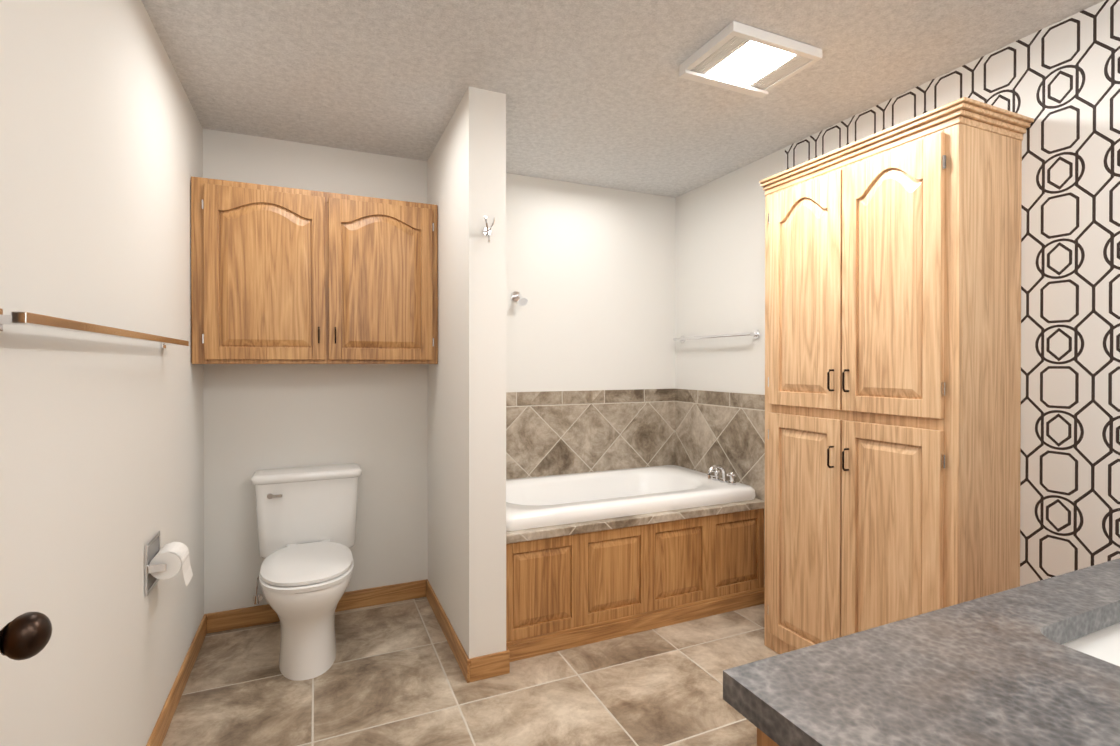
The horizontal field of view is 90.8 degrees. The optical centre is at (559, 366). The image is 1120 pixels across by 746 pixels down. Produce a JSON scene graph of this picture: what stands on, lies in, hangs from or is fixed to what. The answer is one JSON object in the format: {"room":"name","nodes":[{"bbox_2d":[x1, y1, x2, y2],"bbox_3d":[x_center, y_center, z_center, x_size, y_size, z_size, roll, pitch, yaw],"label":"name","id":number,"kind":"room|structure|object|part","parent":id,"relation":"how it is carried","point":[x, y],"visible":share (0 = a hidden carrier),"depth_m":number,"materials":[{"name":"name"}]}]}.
{"room":"bathroom","nodes":[
{"label":"bathroom","id":0,"kind":"room"},
{"bbox_2d":[0,0,203,745],"bbox_3d":[-1.102,0.080,1.115,0.120,2.450,3.610,0,0,-24],"label":"wall","id":1,"kind":"structure","parent":0,"point":[101,436],"depth_m":1.36,"materials":[{"name":"white paint"}]},
{"bbox_2d":[0,308,188,348],"bbox_3d":[-1.143,-0.081,1.446,0.070,0.040,1.250,0,0,-24],"label":"towel rail","id":2,"kind":"object","parent":1,"relation":"attached to","point":[26,318],"visible":1,"depth_m":1.08,"materials":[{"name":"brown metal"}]},
{"bbox_2d":[145,531,192,596],"bbox_3d":[-1.299,0.647,1.845,0.106,0.164,0.164,0,0,-24],"label":"paper holder","id":3,"kind":"object","parent":1,"relation":"attached to","point":[169,560],"visible":1,"depth_m":1.80,"materials":[{"name":"white paper"}]},
{"bbox_3d":[-1.323,0.647,1.835,0.054,0.164,0.164,0,0,-24],"label":"frame","id":4,"kind":"part","parent":3,"relation":"part of","materials":[{"name":"silver metal"}]},
{"bbox_2d":[146,614,206,745],"bbox_3d":[-1.135,1.257,1.357,0.012,0.095,2.910,0,0,-24],"label":"baseboard","id":5,"kind":"structure","parent":1,"relation":"attached to","point":[160,729],"depth_m":2.12,"materials":[{"name":"brown wood"}]},
{"bbox_3d":[-0.682,0.283,0.435,0.036,2.028,0.806,0,0,-24],"label":"door","id":6,"kind":"structure","parent":1,"relation":"in","visible":0},
{"bbox_2d":[0,612,51,659],"bbox_3d":[-0.762,0.377,0.767,0.085,0.066,0.066,0,0,-24],"label":"door knob","id":7,"kind":"object","parent":6,"relation":"attached to","point":[27,635],"depth_m":0.76,"materials":[{"name":"brown metal"}]},
{"bbox_2d":[203,129,675,613],"bbox_3d":[-0.493,0.070,3.294,2.760,2.450,0.120,0,0,-24],"label":"wall","id":8,"kind":"structure","parent":0,"point":[590,273],"depth_m":3.05,"materials":[{"name":"white paint"}]},
{"bbox_2d":[191,176,437,363],"bbox_3d":[-1.166,-0.420,2.731,1.067,0.815,0.351,0,0,-24],"label":"upper cabinet","id":9,"kind":"object","parent":8,"relation":"attached to","point":[282,275],"visible":1,"depth_m":2.58,"materials":[{"name":"brown wood"}]},
{"bbox_2d":[207,580,425,633],"bbox_3d":[-1.236,1.249,2.897,1.051,0.095,0.012,0,0,-24],"label":"baseboard","id":10,"kind":"structure","parent":8,"relation":"attached to","point":[242,617],"depth_m":2.93,"materials":[{"name":"brown wood"}]},
{"bbox_2d":[511,292,527,305],"bbox_3d":[-0.237,-0.402,3.258,0.060,0.096,0.146,0,0,-24],"label":"robe hook","id":11,"kind":"object","parent":8,"relation":"attached to","point":[519,298],"visible":1,"depth_m":3.24,"materials":[{"name":"silver metal"}]},
{"bbox_2d":[506,389,674,478],"bbox_3d":[0.099,0.724,3.486,1.523,1.140,0.012,0,0,-24],"label":"wall tile","id":12,"kind":"structure","parent":8,"relation":"attached to","point":[548,433],"depth_m":3.51,"materials":[{"name":"beige tile"}]},
{"bbox_2d":[427,86,505,658],"bbox_3d":[-0.487,0.072,2.727,0.160,2.450,0.920,0,0,-24],"label":"wall","id":13,"kind":"structure","parent":0,"point":[466,177],"depth_m":2.33,"materials":[{"name":"white paint"}]},
{"bbox_2d":[426,579,469,682],"bbox_3d":[-0.564,1.250,2.692,0.012,0.095,0.932,0,0,-24],"label":"baseboard","id":14,"kind":"structure","parent":13,"relation":"attached to","point":[458,650],"depth_m":2.56,"materials":[{"name":"brown wood"}]},
{"bbox_2d":[483,216,494,242],"bbox_3d":[-0.295,-0.560,2.278,0.048,0.103,0.049,0,0,-24],"label":"robe hook","id":15,"kind":"object","parent":13,"relation":"attached to","point":[486,231],"visible":0.96,"depth_m":2.27,"materials":[{"name":"silver metal"}]},
{"bbox_2d":[470,650,509,681],"bbox_3d":[-0.293,1.252,2.309,0.172,0.095,0.012,0,0,-24],"label":"baseboard","id":16,"kind":"structure","parent":13,"relation":"attached to","point":[489,665],"depth_m":2.30,"materials":[{"name":"brown wood"}]},
{"bbox_2d":[162,597,778,745],"bbox_3d":[0.215,1.353,1.705,3.000,0.100,3.610,0,0,-24],"label":"floor","id":17,"kind":"structure","parent":0,"point":[392,675],"depth_m":2.21,"materials":[{"name":"tile"}]},
{"bbox_2d":[251,464,361,680],"bbox_3d":[-1.159,0.907,2.529,0.503,0.783,0.730,0,0,-24],"label":"toilet","id":18,"kind":"object","parent":17,"relation":"on","point":[306,521],"visible":1,"depth_m":2.54,"materials":[{"name":"white ceramic"}]},
{"bbox_3d":[-1.352,0.613,2.618,0.065,0.026,0.018,0,0,-24],"label":"lever","id":19,"kind":"part","parent":18,"relation":"part of","materials":[{"name":"silver metal"}]},
{"bbox_3d":[-1.258,0.535,2.764,0.492,0.041,0.216,0,0,-24],"label":"tank lid","id":20,"kind":"part","parent":18,"relation":"part of","materials":[{"name":"white ceramic"}]},
{"bbox_3d":[-1.114,0.873,2.441,0.376,0.056,0.533,0,0,-24],"label":"seat","id":21,"kind":"part","parent":18,"relation":"part of","materials":[{"name":"white plastic"}]},
{"bbox_3d":[-1.261,0.734,2.772,0.464,0.357,0.198,0,0,-24],"label":"tank","id":22,"kind":"part","parent":18,"relation":"part of","materials":[{"name":"white ceramic"}]},
{"bbox_2d":[506,464,764,661],"bbox_3d":[0.272,0.929,3.097,1.497,0.732,0.838,0,0,-24],"label":"bathtub","id":23,"kind":"object","parent":17,"relation":"on","point":[595,556],"visible":0.83,"depth_m":2.73,"materials":[{"name":"brown wood"}]},
{"bbox_2d":[707,464,736,484],"bbox_3d":[0.908,0.616,3.176,0.154,0.106,0.194,0,0,-24],"label":"faucet","id":24,"kind":"object","parent":23,"relation":"on","point":[716,480],"depth_m":3.17,"materials":[{"name":"silver metal"}]},
{"bbox_2d":[759,97,1033,653],"bbox_3d":[1.267,0.223,2.225,0.404,2.154,0.882,0,0,-24],"label":"linen cabinet","id":25,"kind":"object","parent":17,"relation":"on","point":[892,364],"visible":0.9,"depth_m":1.98,"materials":[{"name":"brown wood"}]},
{"bbox_3d":[1.274,-0.822,2.223,0.388,0.064,0.882,0,0,-24],"label":"crown","id":26,"kind":"part","parent":25,"relation":"part of","materials":[{"name":"brown wood"}]},
{"bbox_2d":[757,614,1119,745],"bbox_3d":[1.218,0.898,0.760,1.682,0.819,0.827,0,0,-24],"label":"bathroom vanity","id":27,"kind":"object","parent":17,"relation":"on","point":[1103,639],"depth_m":1.02,"materials":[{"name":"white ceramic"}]},
{"bbox_2d":[723,558,1119,745],"bbox_3d":[1.197,0.466,0.765,1.716,0.042,0.856,0,0,-24],"label":"countertop","id":28,"kind":"structure","parent":27,"relation":"on","point":[990,670],"depth_m":0.79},
{"bbox_2d":[1061,623,1119,665],"bbox_3d":[1.087,0.568,0.857,0.564,0.161,0.434,0,0,-24],"label":"sink","id":29,"kind":"object","parent":28,"relation":"in","point":[1101,641],"depth_m":1.02,"materials":[{"name":"white ceramic"}]},
{"bbox_2d":[141,0,1103,197],"bbox_3d":[0.215,-1.197,1.692,3.000,0.100,3.610,0,0,-24],"label":"ceiling","id":30,"kind":"structure","parent":0,"point":[600,93],"depth_m":2.14,"materials":[{"name":"white paint"}]},
{"bbox_2d":[679,21,821,97],"bbox_3d":[0.701,-1.124,2.051,0.410,0.047,0.300,0,0,-24],"label":"light","id":31,"kind":"object","parent":30,"relation":"attached to","point":[735,56],"visible":1,"depth_m":2.02,"materials":[{"name":"white plastic"}]},
{"bbox_2d":[675,148,784,394],"bbox_3d":[1.019,0.069,3.436,0.120,2.450,1.085,0,0,-24],"label":"wall","id":32,"kind":"structure","parent":0,"point":[720,258],"depth_m":3.35,"materials":[{"name":"white paint"}]},
{"bbox_2d":[673,330,759,342],"bbox_3d":[0.935,-0.181,3.389,0.068,0.047,0.728,0,0,-24],"label":"towel bar","id":33,"kind":"object","parent":32,"relation":"attached to","point":[755,334],"visible":1,"depth_m":3.27,"materials":[{"name":"silver metal"}]},
{"bbox_2d":[675,389,764,586],"bbox_3d":[0.974,0.724,3.377,0.012,1.140,0.898,0,0,-24],"label":"wall tile","id":34,"kind":"structure","parent":32,"relation":"attached to","point":[726,430],"depth_m":3.33,"materials":[{"name":"beige tile"}]},
{"bbox_2d":[785,0,1119,585],"bbox_3d":[1.751,0.077,1.786,0.120,2.450,2.525,0,0,-24],"label":"wall","id":35,"kind":"structure","parent":0,"point":[1058,82],"depth_m":1.83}
]}

